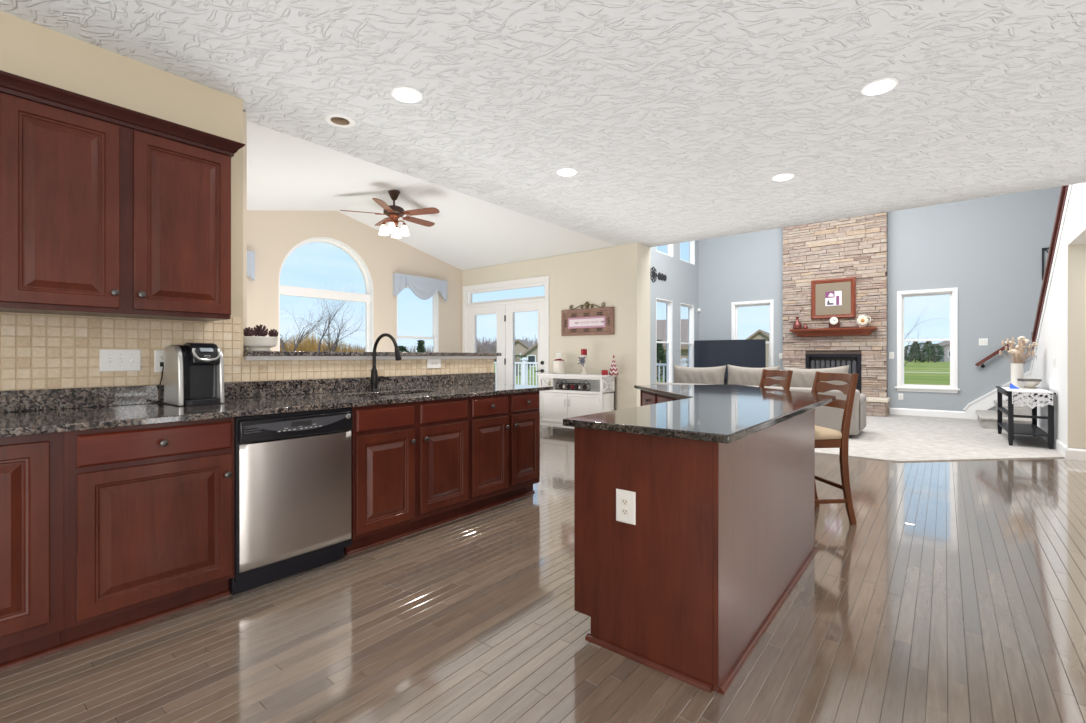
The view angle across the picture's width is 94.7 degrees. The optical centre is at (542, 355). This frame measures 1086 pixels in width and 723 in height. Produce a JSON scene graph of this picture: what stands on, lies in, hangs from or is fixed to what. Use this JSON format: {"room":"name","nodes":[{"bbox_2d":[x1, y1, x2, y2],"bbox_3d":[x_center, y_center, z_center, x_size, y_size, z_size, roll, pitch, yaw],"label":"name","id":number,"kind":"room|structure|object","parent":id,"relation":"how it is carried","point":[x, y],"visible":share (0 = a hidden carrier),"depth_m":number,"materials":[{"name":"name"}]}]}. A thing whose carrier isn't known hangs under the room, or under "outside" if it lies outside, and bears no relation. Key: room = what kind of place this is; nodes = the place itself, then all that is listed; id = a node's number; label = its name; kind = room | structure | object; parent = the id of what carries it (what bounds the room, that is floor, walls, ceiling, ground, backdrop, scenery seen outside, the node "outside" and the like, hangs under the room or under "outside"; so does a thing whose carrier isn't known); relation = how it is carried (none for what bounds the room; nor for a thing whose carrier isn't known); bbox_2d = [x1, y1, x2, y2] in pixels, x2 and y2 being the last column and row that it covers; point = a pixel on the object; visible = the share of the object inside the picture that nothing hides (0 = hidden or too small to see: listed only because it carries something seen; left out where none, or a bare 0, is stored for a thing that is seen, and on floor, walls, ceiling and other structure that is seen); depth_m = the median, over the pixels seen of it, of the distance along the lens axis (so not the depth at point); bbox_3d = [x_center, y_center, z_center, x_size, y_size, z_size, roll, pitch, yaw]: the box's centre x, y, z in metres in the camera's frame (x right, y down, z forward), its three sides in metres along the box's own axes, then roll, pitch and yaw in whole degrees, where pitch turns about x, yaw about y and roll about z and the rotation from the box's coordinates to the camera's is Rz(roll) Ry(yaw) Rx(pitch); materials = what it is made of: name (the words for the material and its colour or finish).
{"room":"kitchen","nodes":[
{"label":"kitchen","id":0,"kind":"room"},
{"bbox_2d":[243,111,246,356],"bbox_3d":[-3.441,-0.230,4.402,3.680,2.815,0.150,0,0,39],"label":"wall","id":1,"kind":"structure","parent":0,"point":[244,112],"depth_m":3.30,"materials":[{"name":"beige paint"}]},
{"bbox_2d":[0,11,493,390],"bbox_3d":[-2.550,-0.220,2.445,0.160,2.795,6.415,0,0,39],"label":"wall","id":2,"kind":"structure","parent":0,"point":[38,351],"depth_m":2.71,"materials":[{"name":"beige tile"}]},
{"bbox_2d":[99,349,140,371],"bbox_3d":[-2.254,0.023,2.671,0.018,0.118,0.172,0,0,39],"label":"light switch","id":3,"kind":"object","parent":2,"relation":"attached to","point":[110,360],"visible":1,"depth_m":2.67,"materials":[{"name":"white plastic"}]},
{"bbox_2d":[0,70,244,321],"bbox_3d":[-2.272,-0.697,2.366,0.388,0.982,1.441,0,0,39],"label":"upper cabinet","id":4,"kind":"object","parent":2,"relation":"attached to","point":[107,209],"visible":1,"depth_m":2.37,"materials":[{"name":"brown wood"}]},
{"bbox_2d":[154,350,164,371],"bbox_3d":[-2.143,0.029,2.816,0.009,0.122,0.074,0,0,39],"label":"outlet","id":5,"kind":"object","parent":2,"relation":"attached to","point":[158,354],"visible":0.66,"depth_m":2.80,"materials":[{"name":"white plastic"}]},
{"bbox_2d":[427,359,440,368],"bbox_3d":[-0.938,0.063,4.315,0.009,0.088,0.145,0,0,39],"label":"outlet","id":6,"kind":"object","parent":2,"relation":"attached to","point":[431,363],"visible":1,"depth_m":4.31,"materials":[{"name":"white plastic"}]},
{"bbox_2d":[247,210,461,352],"bbox_3d":[-3.181,-0.528,7.542,0.150,3.412,5.370,0,0,39],"label":"wall","id":7,"kind":"structure","parent":0,"point":[271,235],"depth_m":7.81,"materials":[{"name":"beige paint"}]},
{"bbox_2d":[247,251,254,280],"bbox_3d":[-4.155,-1.169,6.125,0.109,0.395,1.146,0,0,39],"label":"valance","id":8,"kind":"object","parent":7,"relation":"attached to","point":[250,254],"visible":0.07,"depth_m":6.52,"materials":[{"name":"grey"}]},
{"bbox_2d":[279,237,372,351],"bbox_3d":[-3.229,-0.764,7.478,0.146,1.985,1.460,0,0,39],"label":"window","id":9,"kind":"structure","parent":7,"relation":"in","point":[367,298],"depth_m":7.71,"materials":[{"name":"white paint"}]},
{"bbox_2d":[397,285,438,351],"bbox_3d":[-2.214,-0.497,8.729,0.130,1.452,0.892,0,0,39],"label":"window","id":10,"kind":"structure","parent":7,"relation":"in","point":[435,337],"depth_m":9.03,"materials":[{"name":"white paint"}]},
{"bbox_2d":[393,273,446,301],"bbox_3d":[-2.103,-1.169,8.677,0.109,0.395,1.096,0,0,39],"label":"valance","id":11,"kind":"object","parent":7,"relation":"attached to","point":[424,288],"visible":1,"depth_m":8.60,"materials":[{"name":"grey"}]},
{"bbox_2d":[462,246,616,427],"bbox_3d":[-0.228,-0.220,8.511,3.540,2.795,0.140,0,0,39],"label":"wall","id":12,"kind":"structure","parent":7,"relation":"in","point":[575,279],"depth_m":7.84,"materials":[{"name":"beige paint"}]},
{"bbox_2d":[463,275,548,427],"bbox_3d":[-0.678,-0.067,8.829,2.060,2.490,0.188,0,0,39],"label":"door","id":13,"kind":"structure","parent":12,"relation":"attached to","point":[505,309],"depth_m":8.77,"materials":[{"name":"white paint"}]},
{"bbox_2d":[561,301,613,335],"bbox_3d":[0.673,-0.577,7.676,0.957,0.520,0.088,0,0,39],"label":"wall sign","id":14,"kind":"object","parent":12,"relation":"attached to","point":[588,321],"visible":1,"depth_m":7.65,"materials":[{"name":"brown wood"}]},
{"bbox_2d":[243,110,616,270],"bbox_3d":[-1.796,-1.953,6.448,3.680,0.742,5.400,0,0,39],"label":"vault","id":15,"kind":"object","parent":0,"point":[285,172],"visible":0.3,"depth_m":6.76,"materials":[{"name":"white paint"}]},
{"bbox_2d":[340,190,439,237],"bbox_3d":[-1.946,-1.892,6.655,1.282,0.576,1.242,0,0,39],"label":"ceiling fan","id":16,"kind":"object","parent":15,"relation":"hanging from","point":[394,212],"visible":1,"depth_m":6.56,"materials":[{"name":"brown metal"}]},
{"bbox_2d":[0,0,1085,246],"bbox_3d":[1.011,-1.777,1.689,6.940,0.320,9.700,0,0,39],"label":"ceiling","id":17,"kind":"structure","parent":0,"point":[676,120],"depth_m":3.06,"materials":[{"name":"white paint"}]},
{"bbox_2d":[325,114,354,127],"bbox_3d":[-1.397,-1.667,3.440,0.194,0.111,0.194,0,0,39],"label":"recessed light","id":18,"kind":"object","parent":17,"relation":"in","point":[342,121],"visible":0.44,"depth_m":3.47,"materials":[{"name":"white paint"}]},
{"bbox_2d":[391,87,422,102],"bbox_3d":[-0.843,-1.621,3.098,0.194,0.033,0.194,0,0,39],"label":"recessed light","id":19,"kind":"object","parent":17,"relation":"in","point":[402,94],"visible":0.99,"depth_m":3.08,"materials":[{"name":"white paint"}]},
{"bbox_2d":[556,168,577,175],"bbox_3d":[0.211,-1.621,4.394,0.194,0.033,0.194,0,0,39],"label":"recessed light","id":20,"kind":"object","parent":17,"relation":"in","point":[564,171],"visible":0.98,"depth_m":4.37,"materials":[{"name":"white paint"}]},
{"bbox_2d":[771,173,794,180],"bbox_3d":[2.168,-1.621,4.517,0.194,0.033,0.194,0,0,39],"label":"recessed light","id":21,"kind":"object","parent":17,"relation":"in","point":[785,176],"visible":0.97,"depth_m":4.49,"materials":[{"name":"white paint"}]},
{"bbox_2d":[860,78,898,95],"bbox_3d":[2.020,-1.621,3.006,0.194,0.033,0.194,0,0,39],"label":"recessed light","id":22,"kind":"object","parent":17,"relation":"in","point":[877,87],"visible":0.98,"depth_m":2.99,"materials":[{"name":"white paint"}]},
{"bbox_2d":[0,428,1085,722],"bbox_3d":[0.196,1.208,3.435,10.400,0.060,11.400,0,0,39],"label":"floor","id":23,"kind":"structure","parent":0,"point":[956,593],"depth_m":2.08,"materials":[{"name":"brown wood"}]},
{"bbox_2d":[0,432,63,670],"bbox_3d":[-2.506,0.736,1.760,0.749,0.884,1.102,0,0,39],"label":"base cabinet","id":24,"kind":"object","parent":23,"relation":"on","point":[31,466],"visible":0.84,"depth_m":1.89,"materials":[{"name":"brown wood"}]},
{"bbox_2d":[0,373,552,436],"bbox_3d":[-1.650,0.229,2.815,0.790,0.131,4.720,0,0,39],"label":"countertop","id":25,"kind":"structure","parent":24,"relation":"on","point":[39,411],"depth_m":2.69,"materials":[{"name":"stone"}]},
{"bbox_2d":[159,342,224,405],"bbox_3d":[-1.953,0.095,2.780,0.333,0.338,0.229,0,0,39],"label":"coffee maker","id":26,"kind":"object","parent":25,"relation":"on","point":[193,372],"visible":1,"depth_m":2.71,"materials":[{"name":"black plastic"}]},
{"bbox_2d":[184,398,218,405],"bbox_3d":[-1.872,0.248,2.727,0.135,0.030,0.160,0,0,39],"label":"drip tray","id":27,"kind":"object","parent":26,"relation":"on","point":[187,401],"depth_m":2.68,"materials":[{"name":"black plastic"}]},
{"bbox_2d":[370,333,401,390],"bbox_3d":[-1.139,0.047,3.730,0.358,0.434,0.135,0,0,39],"label":"faucet","id":28,"kind":"object","parent":25,"relation":"on","point":[374,373],"visible":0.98,"depth_m":3.77,"materials":[{"name":"black metal"}]},
{"bbox_2d":[61,417,234,649],"bbox_3d":[-1.959,0.736,2.416,0.779,0.884,0.606,0,0,39],"label":"base cabinet","id":29,"kind":"object","parent":23,"relation":"on","point":[149,510],"visible":0.91,"depth_m":2.15,"materials":[{"name":"brown wood"}]},
{"bbox_2d":[229,407,351,594],"bbox_3d":[-1.569,0.741,2.890,0.733,0.875,0.618,0,0,39],"label":"dishwasher","id":30,"kind":"object","parent":23,"relation":"on","point":[293,470],"visible":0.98,"depth_m":2.62,"materials":[{"name":"silver metal"}]},
{"bbox_2d":[344,397,468,554],"bbox_3d":[-1.092,0.736,3.495,0.779,0.884,0.915,0,0,39],"label":"base cabinet","id":31,"kind":"object","parent":23,"relation":"on","point":[410,460],"visible":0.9,"depth_m":3.21,"materials":[{"name":"brown wood"}]},
{"bbox_2d":[462,391,539,515],"bbox_3d":[-0.550,0.736,4.169,0.779,0.884,0.815,0,0,39],"label":"base cabinet","id":32,"kind":"object","parent":23,"relation":"on","point":[504,429],"visible":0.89,"depth_m":3.90,"materials":[{"name":"brown wood"}]},
{"bbox_2d":[537,373,616,431],"bbox_3d":[0.493,0.726,7.559,1.195,0.905,0.390,0,0,39],"label":"sideboard","id":33,"kind":"object","parent":23,"relation":"on","point":[556,405],"visible":0.69,"depth_m":7.45,"materials":[{"name":"white paint"}]},
{"bbox_2d":[553,359,564,373],"bbox_3d":[0.249,0.156,7.755,0.188,0.232,0.188,0,0,39],"label":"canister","id":34,"kind":"object","parent":33,"relation":"on","point":[558,365],"visible":1,"depth_m":7.68,"materials":[{"name":"white ceramic"}]},
{"bbox_2d":[556,380,590,390],"bbox_3d":[0.447,0.437,7.522,0.578,0.147,0.123,0,0,39],"label":"wire basket","id":35,"kind":"object","parent":33,"relation":"on","point":[566,383],"visible":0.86,"depth_m":7.49,"materials":[{"name":"black metal"}]},
{"bbox_2d":[578,355,587,373],"bbox_3d":[0.604,0.130,7.465,0.138,0.286,0.130,0,0,39],"label":"candle holder","id":36,"kind":"object","parent":33,"relation":"on","point":[583,357],"visible":0.99,"depth_m":7.44,"materials":[{"name":"white ceramic"}]},
{"bbox_2d":[609,355,618,374],"bbox_3d":[1.019,0.132,7.213,0.144,0.281,0.144,0,0,39],"label":"cone tree","id":37,"kind":"object","parent":33,"relation":"on","point":[613,369],"visible":1,"depth_m":7.17,"materials":[{"name":"fabric"}]},
{"bbox_2d":[574,390,817,694],"bbox_3d":[1.079,0.736,3.155,1.196,0.884,2.982,0,0,17],"label":"kitchen island","id":38,"kind":"object","parent":23,"relation":"on","point":[723,534],"visible":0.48,"depth_m":1.96,"materials":[{"name":"brown wood"}]},
{"bbox_2d":[616,488,635,524],"bbox_3d":[0.325,0.595,1.973,0.086,0.128,0.009,0,0,39],"label":"outlet","id":39,"kind":"object","parent":38,"relation":"attached to","point":[625,500],"visible":1,"depth_m":1.97,"materials":[{"name":"white plastic"}]},
{"bbox_2d":[563,384,835,443],"bbox_3d":[1.153,0.279,3.177,1.420,0.030,3.192,0,0,17],"label":"island countertop","id":40,"kind":"structure","parent":38,"relation":"on","point":[721,413],"depth_m":2.34,"materials":[{"name":"stone"}]},
{"bbox_2d":[759,369,792,390],"bbox_3d":[1.868,0.651,4.425,0.522,1.062,0.430,0,0,-6],"label":"bar stool","id":41,"kind":"object","parent":23,"relation":"on","point":[764,381],"visible":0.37,"depth_m":4.49,"materials":[{"name":"brown wood"}]},
{"bbox_2d":[811,371,858,524],"bbox_3d":[1.949,0.651,3.673,0.522,1.062,0.430,0,0,-6],"label":"bar stool","id":42,"kind":"object","parent":23,"relation":"on","point":[824,437],"visible":0.59,"depth_m":3.49,"materials":[{"name":"brown wood"}]},
{"bbox_2d":[617,243,649,409],"bbox_3d":[1.342,-0.220,7.383,0.320,2.795,0.410,0,0,39],"label":"wall pier","id":43,"kind":"object","parent":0,"point":[633,259],"visible":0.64,"depth_m":7.24,"materials":[{"name":"beige paint"}]},
{"bbox_2d":[650,240,698,384],"bbox_3d":[2.117,-1.522,10.430,0.150,5.400,5.790,0,0,39],"label":"wall","id":44,"kind":"structure","parent":0,"point":[681,285],"depth_m":11.41,"materials":[{"name":"grey paint"}]},
{"bbox_2d":[650,267,666,281],"bbox_3d":[2.485,-1.722,10.751,0.031,0.336,0.784,0,0,39],"label":"wall decor","id":45,"kind":"object","parent":44,"relation":"attached to","point":[654,275],"visible":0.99,"depth_m":10.67,"materials":[{"name":"black metal"}]},
{"bbox_2d":[656,298,671,382],"bbox_3d":[2.623,-0.282,11.043,0.130,1.922,0.822,0,0,39],"label":"window","id":46,"kind":"structure","parent":44,"relation":"in","point":[669,303],"depth_m":11.33,"materials":[{"name":"white paint"}]},
{"bbox_2d":[680,303,693,366],"bbox_3d":[3.413,-0.282,12.025,0.130,1.922,0.822,0,0,39],"label":"window","id":47,"kind":"structure","parent":44,"relation":"in","point":[691,307],"depth_m":12.31,"materials":[{"name":"white paint"}]},
{"bbox_2d":[680,241,694,264],"bbox_3d":[3.416,-2.982,12.029,0.130,1.482,0.892,0,0,39],"label":"window","id":48,"kind":"structure","parent":44,"relation":"in","point":[691,243],"depth_m":12.35,"materials":[{"name":"white paint"}]},
{"bbox_2d":[699,186,1060,411],"bbox_3d":[7.122,-1.522,10.024,8.160,5.400,0.150,0,0,39],"label":"wall","id":49,"kind":"structure","parent":0,"point":[987,248],"depth_m":9.39,"materials":[{"name":"grey paint"}]},
{"bbox_2d":[731,300,773,366],"bbox_3d":[4.924,-0.294,11.746,1.015,1.985,0.180,0,0,39],"label":"window","id":50,"kind":"structure","parent":49,"relation":"in","point":[734,305],"depth_m":11.61,"materials":[{"name":"white paint"}]},
{"bbox_2d":[889,408,964,418],"bbox_3d":[7.402,1.101,9.693,1.190,0.130,0.016,0,0,39],"label":"baseboard","id":51,"kind":"structure","parent":49,"relation":"attached to","point":[899,411],"depth_m":9.65,"materials":[{"name":"white paint"}]},
{"bbox_2d":[895,287,959,392],"bbox_3d":[7.451,-0.294,9.715,1.000,1.985,0.180,0,0,39],"label":"window","id":52,"kind":"structure","parent":49,"relation":"in","point":[953,387],"depth_m":9.64,"materials":[{"name":"white paint"}]},
{"bbox_2d":[975,344,1010,367],"bbox_3d":[8.156,-0.025,9.035,0.529,0.486,0.098,0,0,39],"label":"handrail","id":53,"kind":"object","parent":49,"relation":"attached to","point":[993,354],"visible":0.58,"depth_m":9.03,"materials":[{"name":"brown wood"}]},
{"bbox_2d":[963,371,1030,418],"bbox_3d":[8.361,0.544,8.911,1.335,1.243,0.034,0,0,39],"label":"trim","id":54,"kind":"structure","parent":49,"relation":"attached to","point":[985,402],"depth_m":9.14,"materials":[{"name":"white paint"}]},
{"bbox_2d":[815,414,1063,461],"bbox_3d":[4.503,1.173,8.569,5.900,0.015,5.400,0,0,39],"label":"floor","id":55,"kind":"structure","parent":0,"point":[893,437],"depth_m":6.74,"materials":[{"name":"white carpet"}]},
{"bbox_2d":[652,382,865,437],"bbox_3d":[3.473,0.822,8.358,3.180,0.688,0.980,0,0,39],"label":"sofa","id":56,"kind":"object","parent":55,"relation":"on","point":[825,416],"visible":0.29,"depth_m":7.20,"materials":[{"name":"beige fabric"}]},
{"bbox_2d":[673,365,725,384],"bbox_3d":[2.752,0.436,8.872,0.970,0.555,0.235,0,0,39],"label":"cushion","id":57,"kind":"object","parent":56,"relation":"on","point":[692,375],"visible":0.62,"depth_m":8.77,"materials":[{"name":"beige fabric"}]},
{"bbox_2d":[727,364,779,386],"bbox_3d":[3.469,0.426,8.296,0.860,0.569,0.235,0,0,39],"label":"cushion","id":58,"kind":"object","parent":56,"relation":"on","point":[737,375],"visible":0.53,"depth_m":8.27,"materials":[{"name":"beige fabric"}]},
{"bbox_2d":[783,365,848,387],"bbox_3d":[4.191,0.421,7.702,0.942,0.574,0.234,0,0,39],"label":"cushion","id":59,"kind":"object","parent":56,"relation":"on","point":[803,378],"visible":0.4,"depth_m":7.68,"materials":[{"name":"beige fabric"}]},
{"bbox_2d":[783,212,889,416],"bbox_3d":[5.992,-1.522,10.394,1.995,5.400,0.690,0,0,39],"label":"fireplace","id":60,"kind":"object","parent":55,"relation":"on","point":[856,247],"visible":0.59,"depth_m":10.43,"materials":[{"name":"brown stone"}]},
{"bbox_2d":[811,277,855,318],"bbox_3d":[6.089,-1.204,10.505,0.815,0.835,0.045,0,0,39],"label":"picture frame","id":61,"kind":"object","parent":60,"relation":"attached to","point":[830,298],"visible":0.99,"depth_m":10.49,"materials":[{"name":"brown wood"}]},
{"bbox_2d":[825,291,841,305],"bbox_3d":[6.098,-1.207,10.497,0.300,0.300,0.004,0,0,39],"label":"print","id":62,"kind":"object","parent":61,"relation":"attached to","point":[832,298],"depth_m":10.49,"materials":[{"name":"multicoloured"}]},
{"bbox_2d":[789,327,877,336],"bbox_3d":[6.039,-0.499,10.456,1.580,0.155,0.235,0,0,39],"label":"mantel shelf","id":63,"kind":"object","parent":60,"relation":"attached to","point":[853,331],"visible":1,"depth_m":10.38,"materials":[{"name":"brown wood"}]},
{"bbox_2d":[827,317,840,327],"bbox_3d":[6.074,-0.697,10.427,0.240,0.239,0.115,0,0,39],"label":"mantel clock","id":64,"kind":"object","parent":63,"relation":"on","point":[834,322],"visible":0.98,"depth_m":10.38,"materials":[{"name":"brown wood"}]},
{"bbox_2d":[856,314,870,326],"bbox_3d":[6.467,-0.713,10.091,0.254,0.272,0.248,0,0,39],"label":"pitcher","id":65,"kind":"object","parent":63,"relation":"on","point":[862,320],"visible":0.98,"depth_m":10.04,"materials":[{"name":"white ceramic"}]},
{"bbox_2d":[811,360,855,383],"bbox_3d":[6.140,0.388,10.583,0.836,0.620,0.010,0,0,39],"label":"grille","id":66,"kind":"object","parent":60,"relation":"attached to","point":[815,364],"depth_m":10.59,"materials":[{"name":"grey metal"}]},
{"bbox_2d":[976,397,1031,429],"bbox_3d":[7.910,0.133,6.934,2.760,2.090,3.680,0,0,39],"label":"stairs","id":67,"kind":"structure","parent":55,"relation":"on","point":[987,419],"depth_m":8.01,"materials":[{"name":"carpet"}]},
{"bbox_2d":[996,386,1055,448],"bbox_3d":[6.617,0.811,6.896,0.472,0.710,1.440,0,0,39],"label":"console table","id":68,"kind":"object","parent":55,"relation":"on","point":[1012,428],"visible":0.84,"depth_m":6.51,"materials":[{"name":"black wood"}]},
{"bbox_2d":[998,422,1047,436],"bbox_3d":[6.602,1.004,6.895,0.410,0.018,1.280,0,0,39],"label":"shelf","id":69,"kind":"object","parent":68,"relation":"attached to","point":[1022,429],"depth_m":6.77,"materials":[{"name":"black wood"}]},
{"bbox_2d":[1001,387,1053,408],"bbox_3d":[6.526,0.558,6.772,0.415,0.213,1.166,0,0,39],"label":"table runner","id":70,"kind":"object","parent":68,"relation":"on","point":[1025,392],"visible":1,"depth_m":6.35,"materials":[{"name":"white fabric"}]},
{"bbox_2d":[999,336,1037,387],"bbox_3d":[6.762,0.087,7.093,0.355,0.727,0.416,0,0,-26],"label":"flower vase","id":71,"kind":"object","parent":70,"relation":"on","point":[1017,366],"visible":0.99,"depth_m":7.06,"materials":[{"name":"white ceramic"}]},
{"bbox_2d":[1017,379,1041,388],"bbox_3d":[6.689,0.383,6.876,0.240,0.136,0.240,0,0,39],"label":"footed bowl","id":72,"kind":"object","parent":70,"relation":"on","point":[1027,383],"visible":1,"depth_m":6.81,"materials":[{"name":"white ceramic"}]},
{"bbox_3d":[4.339,0.872,11.717,1.520,0.588,0.500,0,0,39],"label":"media console","id":73,"kind":"object","parent":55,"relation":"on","visible":0},
{"bbox_2d":[694,339,765,378],"bbox_3d":[4.345,0.100,11.712,1.645,0.954,0.220,0,0,39],"label":"television","id":74,"kind":"object","parent":73,"relation":"on","point":[750,353],"visible":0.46,"depth_m":11.66,"materials":[{"name":"black plastic"}]},
{"bbox_2d":[1031,183,1085,448],"bbox_3d":[6.589,-0.402,6.340,0.145,3.160,4.540,0,0,39],"label":"wall","id":75,"kind":"structure","parent":0,"point":[1053,338],"depth_m":6.11,"materials":[{"name":"white paint"}]},
{"bbox_2d":[1030,184,1072,375],"bbox_3d":[6.589,-0.846,6.340,0.165,2.333,4.540,0,0,39],"label":"trim","id":76,"kind":"structure","parent":75,"relation":"attached to","point":[1070,186],"depth_m":6.39,"materials":[{"name":"white paint"}]},
{"bbox_2d":[1031,185,1068,350],"bbox_3d":[6.487,-1.152,6.310,0.084,2.151,3.965,0,0,39],"label":"stair railing","id":77,"kind":"object","parent":76,"relation":"on","point":[1064,189],"visible":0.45,"depth_m":6.54,"materials":[{"name":"brown wood"}]},
{"bbox_2d":[1037,425,1067,458],"bbox_3d":[6.846,1.107,6.788,0.016,0.142,2.800,0,0,39],"label":"baseboard","id":78,"kind":"structure","parent":75,"relation":"attached to","point":[1059,446],"depth_m":6.07,"materials":[{"name":"white paint"}]},
{"bbox_2d":[1066,448,1085,460],"bbox_3d":[6.027,1.113,5.653,0.161,0.130,0.016,0,0,39],"label":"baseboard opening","id":79,"kind":"structure","parent":75,"relation":"attached to","point":[1071,453],"depth_m":5.65,"materials":[{"name":"white paint"}]},
{"bbox_2d":[1068,244,1085,447],"bbox_3d":[6.041,-0.112,5.658,0.143,2.300,0.009,0,0,39],"label":"wall","id":80,"kind":"structure","parent":75,"relation":"attached to","point":[1076,253],"depth_m":5.65,"materials":[{"name":"beige paint"}]},
{"bbox_3d":[-1.247,0.592,4.074,0.150,1.172,2.243,0,0,39],"label":"wall","id":81,"kind":"structure","parent":0,"visible":0},
{"bbox_2d":[243,351,501,359],"bbox_3d":[-1.284,-0.002,4.144,0.405,0.059,2.299,0,0,39],"label":"bar ledge","id":82,"kind":"object","parent":81,"relation":"on","point":[248,355],"visible":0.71,"depth_m":3.69,"materials":[{"name":"stone"}]},
{"bbox_2d":[243,336,277,350],"bbox_3d":[-1.860,-0.078,3.272,0.218,0.094,0.218,0,0,39],"label":"bowl","id":83,"kind":"object","parent":82,"relation":"on","point":[253,343],"visible":0.86,"depth_m":3.20,"materials":[{"name":"white ceramic"}]},
{"bbox_2d":[253,324,267,335],"bbox_3d":[-1.843,-0.160,3.262,0.090,0.091,0.091,0,0,39],"label":"pine cone","id":84,"kind":"object","parent":83,"relation":"on","point":[259,331],"visible":0.94,"depth_m":3.25,"materials":[{"name":"red"}]},
{"label":"outside","id":85,"kind":"structure","parent":0,"visible":0},
{"bbox_2d":[494,359,949,385],"bbox_3d":[112.787,1.698,140.282,520.000,0.200,480.000,0,0,39],"label":"lawn","id":86,"kind":"structure","parent":85,"point":[909,378],"depth_m":43.19,"materials":[{"name":"green plant"}]},
{"bbox_2d":[286,333,310,350],"bbox_3d":[-15.248,0.093,31.027,2.226,3.052,2.187,0,0,-8],"label":"shrub","id":87,"kind":"object","parent":86,"relation":"on","point":[305,346],"visible":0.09,"depth_m":30.88,"materials":[{"name":"brown plant"}]},
{"bbox_2d":[302,329,321,351],"bbox_3d":[-16.225,-0.121,34.949,2.270,3.481,2.246,0,0,28],"label":"shrub","id":88,"kind":"object","parent":86,"relation":"on","point":[308,340],"visible":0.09,"depth_m":34.84,"materials":[{"name":"brown plant"}]},
{"bbox_2d":[280,301,348,350],"bbox_3d":[-12.527,-1.083,22.644,5.073,5.423,6.339,0,0,39],"label":"bare tree","id":89,"kind":"object","parent":86,"relation":"on","point":[307,333],"visible":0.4,"depth_m":23.18,"materials":[{"name":"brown plant"}]},
{"bbox_2d":[308,339,342,351],"bbox_3d":[-11.934,0.237,27.587,2.134,2.762,2.232,0,0,39],"label":"shrub","id":90,"kind":"object","parent":86,"relation":"on","point":[325,343],"visible":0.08,"depth_m":27.29,"materials":[{"name":"brown plant"}]},
{"bbox_2d":[293,303,362,351],"bbox_3d":[-10.208,-0.911,24.204,3.040,5.105,3.969,0,0,13],"label":"bare tree","id":91,"kind":"object","parent":86,"relation":"on","point":[334,347],"visible":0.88,"depth_m":24.13,"materials":[{"name":"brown plant"}]},
{"bbox_2d":[316,283,364,351],"bbox_3d":[-10.194,-1.150,24.645,4.004,5.592,3.655,0,0,39],"label":"bare tree","id":92,"kind":"object","parent":86,"relation":"on","point":[319,343],"visible":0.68,"depth_m":24.28,"materials":[{"name":"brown plant"}]},
{"bbox_2d":[515,339,531,364],"bbox_3d":[-4.048,-0.702,92.000,6.000,4.600,7.000,0,0,8],"label":"house","id":93,"kind":"structure","parent":86,"relation":"on","point":[521,346],"depth_m":88.99,"materials":[{"name":"beige"}]},
{"bbox_2d":[521,342,537,366],"bbox_3d":[-0.936,-0.230,78.000,5.000,3.745,7.000,0,0,-4],"label":"house","id":94,"kind":"structure","parent":86,"relation":"on","point":[531,354],"depth_m":74.92,"materials":[{"name":"beige"}]},
{"bbox_2d":[338,336,932,361],"bbox_3d":[50.587,-1.769,162.819,138.790,6.841,229.964,0,0,39],"label":"treeline","id":95,"kind":"object","parent":86,"relation":"on","point":[485,346],"visible":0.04,"depth_m":111.93,"materials":[{"name":"green plant"}]},
{"bbox_2d":[656,340,665,382],"bbox_3d":[5.507,0.403,23.997,1.461,2.391,1.524,0,0,39],"label":"evergreen shrub","id":96,"kind":"object","parent":86,"relation":"on","point":[660,354],"visible":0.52,"depth_m":23.82,"materials":[{"name":"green plant"}]},
{"bbox_2d":[656,319,687,377],"bbox_3d":[9.680,-0.652,40.000,10.000,4.500,9.000,0,0,20],"label":"house","id":97,"kind":"structure","parent":86,"relation":"on","point":[660,324],"depth_m":37.12,"materials":[{"name":"beige"}]},
{"bbox_2d":[745,329,768,366],"bbox_3d":[32.708,-0.962,74.000,10.000,5.480,11.000,0,0,30],"label":"house","id":98,"kind":"structure","parent":86,"relation":"on","point":[760,334],"depth_m":69.30,"materials":[{"name":"beige"}]},
{"bbox_2d":[913,342,930,362],"bbox_3d":[90.941,-0.843,119.988,3.914,4.883,3.916,0,0,39],"label":"evergreen tree","id":99,"kind":"object","parent":86,"relation":"on","point":[927,350],"visible":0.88,"depth_m":119.66,"materials":[{"name":"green plant"}]},
{"bbox_2d":[904,307,948,365],"bbox_3d":[30.021,-1.382,39.476,4.499,6.008,3.796,0,0,34],"label":"bare tree","id":100,"kind":"object","parent":86,"relation":"on","point":[905,351],"visible":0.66,"depth_m":39.59,"materials":[{"name":"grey plant"}]},
{"bbox_2d":[926,344,944,362],"bbox_3d":[94.858,-0.694,120.999,3.933,4.585,3.910,0,0,39],"label":"evergreen tree","id":101,"kind":"object","parent":86,"relation":"on","point":[937,358],"visible":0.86,"depth_m":120.62,"materials":[{"name":"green plant"}]},
{"bbox_2d":[933,341,949,361],"bbox_3d":[116.200,-1.752,140.000,10.000,6.700,9.000,0,0,20],"label":"house","id":102,"kind":"structure","parent":86,"relation":"on","point":[946,346],"depth_m":137.76,"materials":[{"name":"grey brick"}]},
{"bbox_3d":[-0.871,1.438,12.633,7.210,0.280,5.440,0,0,39],"label":"deck","id":103,"kind":"object","parent":86,"relation":"on","visible":0},
{"bbox_2d":[494,358,687,385],"bbox_3d":[0.798,0.673,14.737,7.245,1.250,0.170,0,0,39],"label":"deck railing","id":104,"kind":"object","parent":103,"relation":"on","point":[684,361],"visible":0.18,"depth_m":15.76,"materials":[{"name":"white paint"}]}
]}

